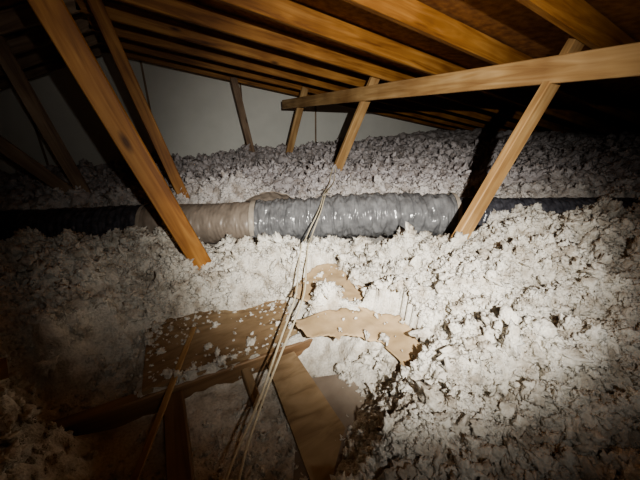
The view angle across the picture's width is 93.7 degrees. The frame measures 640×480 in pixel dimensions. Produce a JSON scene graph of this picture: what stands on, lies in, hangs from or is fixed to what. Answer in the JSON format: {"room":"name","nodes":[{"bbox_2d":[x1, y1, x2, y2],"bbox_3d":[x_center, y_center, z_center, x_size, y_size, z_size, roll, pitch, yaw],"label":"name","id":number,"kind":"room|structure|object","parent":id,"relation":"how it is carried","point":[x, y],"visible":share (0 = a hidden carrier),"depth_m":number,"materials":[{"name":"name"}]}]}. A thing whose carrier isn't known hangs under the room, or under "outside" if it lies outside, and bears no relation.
{"room":"attic","nodes":[
{"label":"attic","id":0,"kind":"room"},
{"bbox_2d":[0,0,103,44],"bbox_3d":[-1.997,-0.686,0.693,2.100,0.855,6.250,-11,25,-26],"label":"ceiling","id":1,"kind":"structure","parent":0,"point":[6,3],"depth_m":1.87,"materials":[{"name":"brown wood"}]},
{"bbox_2d":[0,0,79,35],"bbox_3d":[-2.504,-1.037,1.708,2.041,0.902,0.040,-11,25,-26],"label":"rafter","id":2,"kind":"object","parent":1,"relation":"attached to","point":[22,16],"visible":0.73,"depth_m":1.89,"materials":[{"name":"brown wood"}]},
{"bbox_2d":[4,13,91,54],"bbox_3d":[-2.741,-1.206,2.127,2.041,0.902,0.040,-11,25,-26],"label":"rafter","id":3,"kind":"object","parent":1,"relation":"attached to","point":[24,41],"visible":0.55,"depth_m":2.29,"materials":[{"name":"brown wood"}]},
{"bbox_2d":[0,31,100,76],"bbox_3d":[-2.978,-1.376,2.545,2.041,0.902,0.040,-11,25,-26],"label":"rafter","id":4,"kind":"object","parent":1,"relation":"attached to","point":[49,52],"visible":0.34,"depth_m":2.69,"materials":[{"name":"brown wood"}]},
{"bbox_2d":[0,44,106,88],"bbox_3d":[-3.215,-1.545,2.964,2.041,0.902,0.040,-11,25,-26],"label":"rafter","id":5,"kind":"object","parent":1,"relation":"attached to","point":[37,70],"visible":0.35,"depth_m":3.08,"materials":[{"name":"brown wood"}]},
{"bbox_2d":[0,53,442,173],"bbox_3d":[-0.665,-1.874,4.786,8.400,1.689,0.020,-11,25,-26],"label":"wall","id":6,"kind":"structure","parent":0,"point":[193,113],"depth_m":4.08,"materials":[{"name":"white paint"}]},
{"bbox_2d":[30,116,48,164],"bbox_3d":[-3.314,-1.169,3.552,0.024,1.307,0.010,-11,25,-26],"label":"trim","id":7,"kind":"structure","parent":6,"relation":"attached to","point":[34,125],"depth_m":3.56,"materials":[{"name":"brown wood"}]},
{"bbox_2d":[140,61,150,109],"bbox_3d":[-2.234,-1.525,4.019,0.024,1.617,0.010,-11,25,-26],"label":"trim","id":8,"kind":"structure","parent":6,"relation":"attached to","point":[141,65],"depth_m":3.83,"materials":[{"name":"brown wood"}]},
{"bbox_2d":[315,106,315,141],"bbox_3d":[-0.074,-1.772,5.143,0.024,1.234,0.010,-11,25,-26],"label":"trim","id":9,"kind":"structure","parent":6,"relation":"attached to","point":[315,106],"depth_m":5.06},
{"bbox_2d":[108,0,639,130],"bbox_3d":[1.722,-1.348,2.531,6.300,1.004,6.250,-11,25,-26],"label":"decking","id":10,"kind":"structure","parent":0,"point":[511,23],"depth_m":1.84,"materials":[{"name":"brown wood"}]},
{"bbox_2d":[104,45,461,129],"bbox_3d":[0.415,-2.178,4.763,6.217,1.082,0.040,-11,25,-26],"label":"rafter","id":11,"kind":"object","parent":10,"relation":"attached to","point":[130,54],"visible":0.41,"depth_m":3.97,"materials":[{"name":"brown wood"}]},
{"bbox_2d":[97,32,477,130],"bbox_3d":[0.652,-2.009,4.345,6.217,1.082,0.040,-11,25,-26],"label":"rafter","id":12,"kind":"object","parent":10,"relation":"attached to","point":[130,45],"visible":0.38,"depth_m":3.50,"materials":[{"name":"brown wood"}]},
{"bbox_2d":[88,15,511,131],"bbox_3d":[0.889,-1.840,3.926,6.217,1.082,0.040,-11,25,-26],"label":"rafter","id":13,"kind":"object","parent":10,"relation":"attached to","point":[123,31],"visible":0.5,"depth_m":3.05,"materials":[{"name":"brown wood"}]},
{"bbox_2d":[75,0,545,131],"bbox_3d":[1.126,-1.671,3.507,6.217,1.082,0.040,-11,25,-26],"label":"rafter","id":14,"kind":"object","parent":10,"relation":"attached to","point":[119,13],"visible":0.71,"depth_m":2.54,"materials":[{"name":"brown wood"}]},
{"bbox_2d":[115,0,582,132],"bbox_3d":[1.363,-1.502,3.089,6.217,1.082,0.040,-11,25,-26],"label":"rafter","id":15,"kind":"object","parent":10,"relation":"attached to","point":[189,11],"visible":0.77,"depth_m":2.21,"materials":[{"name":"brown wood"}]},
{"bbox_2d":[214,0,624,136],"bbox_3d":[1.601,-1.333,2.670,6.217,1.082,0.040,-11,25,-26],"label":"rafter","id":16,"kind":"object","parent":10,"relation":"attached to","point":[286,12],"visible":0.71,"depth_m":1.96,"materials":[{"name":"brown wood"}]},
{"bbox_2d":[343,0,639,126],"bbox_3d":[1.838,-1.163,2.252,6.217,1.082,0.040,-11,25,-26],"label":"rafter","id":17,"kind":"object","parent":10,"relation":"attached to","point":[415,15],"visible":0.78,"depth_m":1.67,"materials":[{"name":"brown wood"}]},
{"bbox_2d":[516,0,639,79],"bbox_3d":[2.075,-0.994,1.833,6.217,1.082,0.040,-11,25,-26],"label":"rafter","id":18,"kind":"object","parent":10,"relation":"attached to","point":[579,19],"visible":0.67,"depth_m":1.30,"materials":[{"name":"brown wood"}]},
{"bbox_3d":[0.792,-0.044,2.532,8.400,0.015,6.250,-11,25,-26],"label":"floor","id":19,"kind":"structure","parent":0,"visible":0},
{"bbox_2d":[46,339,312,435],"bbox_3d":[1.189,0.181,1.806,8.200,0.090,0.040,-11,25,-26],"label":"joist","id":20,"kind":"object","parent":19,"relation":"on","point":[119,412],"visible":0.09,"depth_m":0.94,"materials":[{"name":"brown wood"}]},
{"bbox_2d":[451,35,584,238],"bbox_3d":[0.889,-0.353,1.468,0.834,1.213,0.039,-11,25,-26],"label":"truss web","id":21,"kind":"object","parent":20,"relation":"attached to","point":[546,91],"visible":0.58,"depth_m":1.44},
{"bbox_2d":[0,127,639,479],"bbox_3d":[0.763,-0.446,2.359,8.311,0.850,6.231,-11,25,-26],"label":"insulation","id":22,"kind":"object","parent":19,"relation":"on","point":[526,326],"visible":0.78,"depth_m":1.08},
{"bbox_2d":[162,391,194,479],"bbox_3d":[-0.374,0.599,0.801,0.060,0.070,0.425,-11,26,-26],"label":"board","id":23,"kind":"object","parent":22,"relation":"on","point":[177,443],"visible":1,"depth_m":0.82,"materials":[{"name":"brown wood"}]},
{"bbox_2d":[142,300,300,394],"bbox_3d":[-0.394,0.350,1.240,0.590,0.016,0.450,-11,25,-26],"label":"plywood walkboard","id":24,"kind":"object","parent":22,"relation":"on","point":[222,336],"visible":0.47,"depth_m":1.15,"materials":[{"name":"brown wood"}]},
{"bbox_2d":[130,327,195,479],"bbox_3d":[-0.453,0.466,0.888,0.019,0.008,0.648,-3,22,-7],"label":"wood lath","id":25,"kind":"object","parent":24,"relation":"on","point":[148,444],"visible":1,"depth_m":0.83,"materials":[{"name":"brown wood"}]},
{"bbox_2d":[241,367,262,410],"bbox_3d":[-0.231,0.507,1.015,0.030,0.070,0.152,-11,25,-26],"label":"board","id":26,"kind":"object","parent":22,"relation":"on","point":[248,379],"visible":0.88,"depth_m":1.00,"materials":[{"name":"brown wood"}]},
{"bbox_2d":[289,263,366,301],"bbox_3d":[0.052,0.197,1.349,0.411,0.018,0.388,-11,25,-26],"label":"kraft paper","id":27,"kind":"object","parent":22,"relation":"on","point":[350,292],"visible":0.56,"depth_m":1.35,"materials":[{"name":"beige paper"}]},
{"bbox_2d":[293,374,364,479],"bbox_3d":[0.063,0.575,0.855,0.266,0.045,0.460,0,22,0],"label":"cardboard sheet","id":28,"kind":"object","parent":22,"relation":"on","point":[345,400],"visible":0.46,"depth_m":0.96,"materials":[{"name":"beige cardboard"}]},
{"bbox_2d":[266,352,344,479],"bbox_3d":[-0.040,0.529,0.946,0.160,0.054,0.440,-11,25,-26],"label":"wooden plank","id":29,"kind":"object","parent":28,"relation":"on","point":[315,427],"visible":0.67,"depth_m":0.91,"materials":[{"name":"brown wood"}]},
{"bbox_2d":[293,307,421,366],"bbox_3d":[0.161,0.316,1.071,0.497,0.018,0.272,12,25,27],"label":"kraft paper","id":30,"kind":"object","parent":22,"relation":"on","point":[313,326],"visible":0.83,"depth_m":1.07,"materials":[{"name":"beige paper"}]},
{"bbox_2d":[0,191,639,243],"bbox_3d":[-0.267,-0.081,1.982,6.300,0.454,0.424,0,22,-1],"label":"flexible duct","id":31,"kind":"object","parent":19,"relation":"on","point":[366,214],"visible":0.59,"depth_m":1.87,"materials":[{"name":"plastic"}]},
{"bbox_3d":[0.478,-0.326,3.063,8.200,0.090,0.040,-11,25,-26],"label":"joist","id":32,"kind":"object","parent":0,"visible":0},
{"bbox_2d":[86,0,189,197],"bbox_3d":[-1.124,-0.733,2.038,0.451,1.551,0.039,-11,25,-25],"label":"truss web","id":33,"kind":"object","parent":32,"relation":"attached to","point":[97,7],"visible":0.74,"depth_m":1.90,"materials":[{"name":"brown wood"}]},
{"bbox_2d":[334,76,379,170],"bbox_3d":[0.255,-0.879,2.762,0.637,1.199,0.039,-11,25,-26],"label":"truss web","id":34,"kind":"object","parent":32,"relation":"attached to","point":[360,112],"visible":0.46,"depth_m":2.72},
{"bbox_2d":[224,167,335,479],"bbox_3d":[-0.033,-0.041,1.609,0.074,0.324,2.553,3,22,7],"label":"cables","id":35,"kind":"object","parent":34,"relation":"hanging from","point":[298,311],"visible":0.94,"depth_m":0.86,"materials":[{"name":"beige plastic"}]},
{"bbox_3d":[-0.233,-0.833,4.319,8.200,0.090,0.040,-11,25,-26],"label":"joist","id":36,"kind":"object","parent":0,"visible":0},
{"bbox_2d":[285,87,308,152],"bbox_3d":[-0.355,-1.368,3.972,0.460,1.197,0.039,-11,24,-25],"label":"truss web","id":37,"kind":"object","parent":36,"relation":"attached to","point":[304,91],"visible":0.55,"depth_m":3.92},
{"bbox_2d":[282,42,639,108],"bbox_3d":[0.726,-1.040,2.031,0.044,0.121,5.350,-11,24,-26],"label":"brace","id":38,"kind":"object","parent":37,"relation":"attached to","point":[619,61],"visible":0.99,"depth_m":1.55,"materials":[{"name":"brown wood"}]},
{"bbox_3d":[-0.470,-1.003,4.737,8.200,0.090,0.040,-11,25,-26],"label":"joist","id":39,"kind":"object","parent":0,"visible":0},
{"bbox_2d":[230,77,254,151],"bbox_3d":[-1.019,-1.516,4.169,0.317,1.316,0.040,-11,25,-26],"label":"truss web","id":40,"kind":"object","parent":39,"relation":"attached to","point":[234,81],"visible":0.69,"depth_m":4.04},
{"bbox_3d":[0.952,0.012,2.225,8.200,0.090,0.040,-11,25,-26],"label":"joist","id":41,"kind":"object","parent":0,"visible":0},
{"bbox_2d":[27,0,210,269],"bbox_3d":[-0.742,-0.403,1.148,0.569,1.514,0.039,-11,24,-25],"label":"truss web","id":42,"kind":"object","parent":41,"relation":"attached to","point":[54,16],"visible":0.82,"depth_m":1.10,"materials":[{"name":"brown wood"}]},
{"bbox_3d":[0.241,-0.495,3.481,8.200,0.090,0.040,-11,25,-26],"label":"joist","id":43,"kind":"object","parent":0,"visible":0},
{"bbox_2d":[0,135,72,194],"bbox_3d":[-2.143,-0.595,2.140,0.931,1.158,0.039,-11,25,-26],"label":"truss web","id":44,"kind":"object","parent":43,"relation":"attached to","point":[7,148],"visible":0.51,"depth_m":2.17},
{"bbox_2d":[0,36,91,192],"bbox_3d":[-1.944,-0.729,2.197,0.372,1.325,0.040,-11,24,-25],"label":"truss web","id":45,"kind":"object","parent":43,"relation":"attached to","point":[9,63],"visible":0.71,"depth_m":2.10}
]}

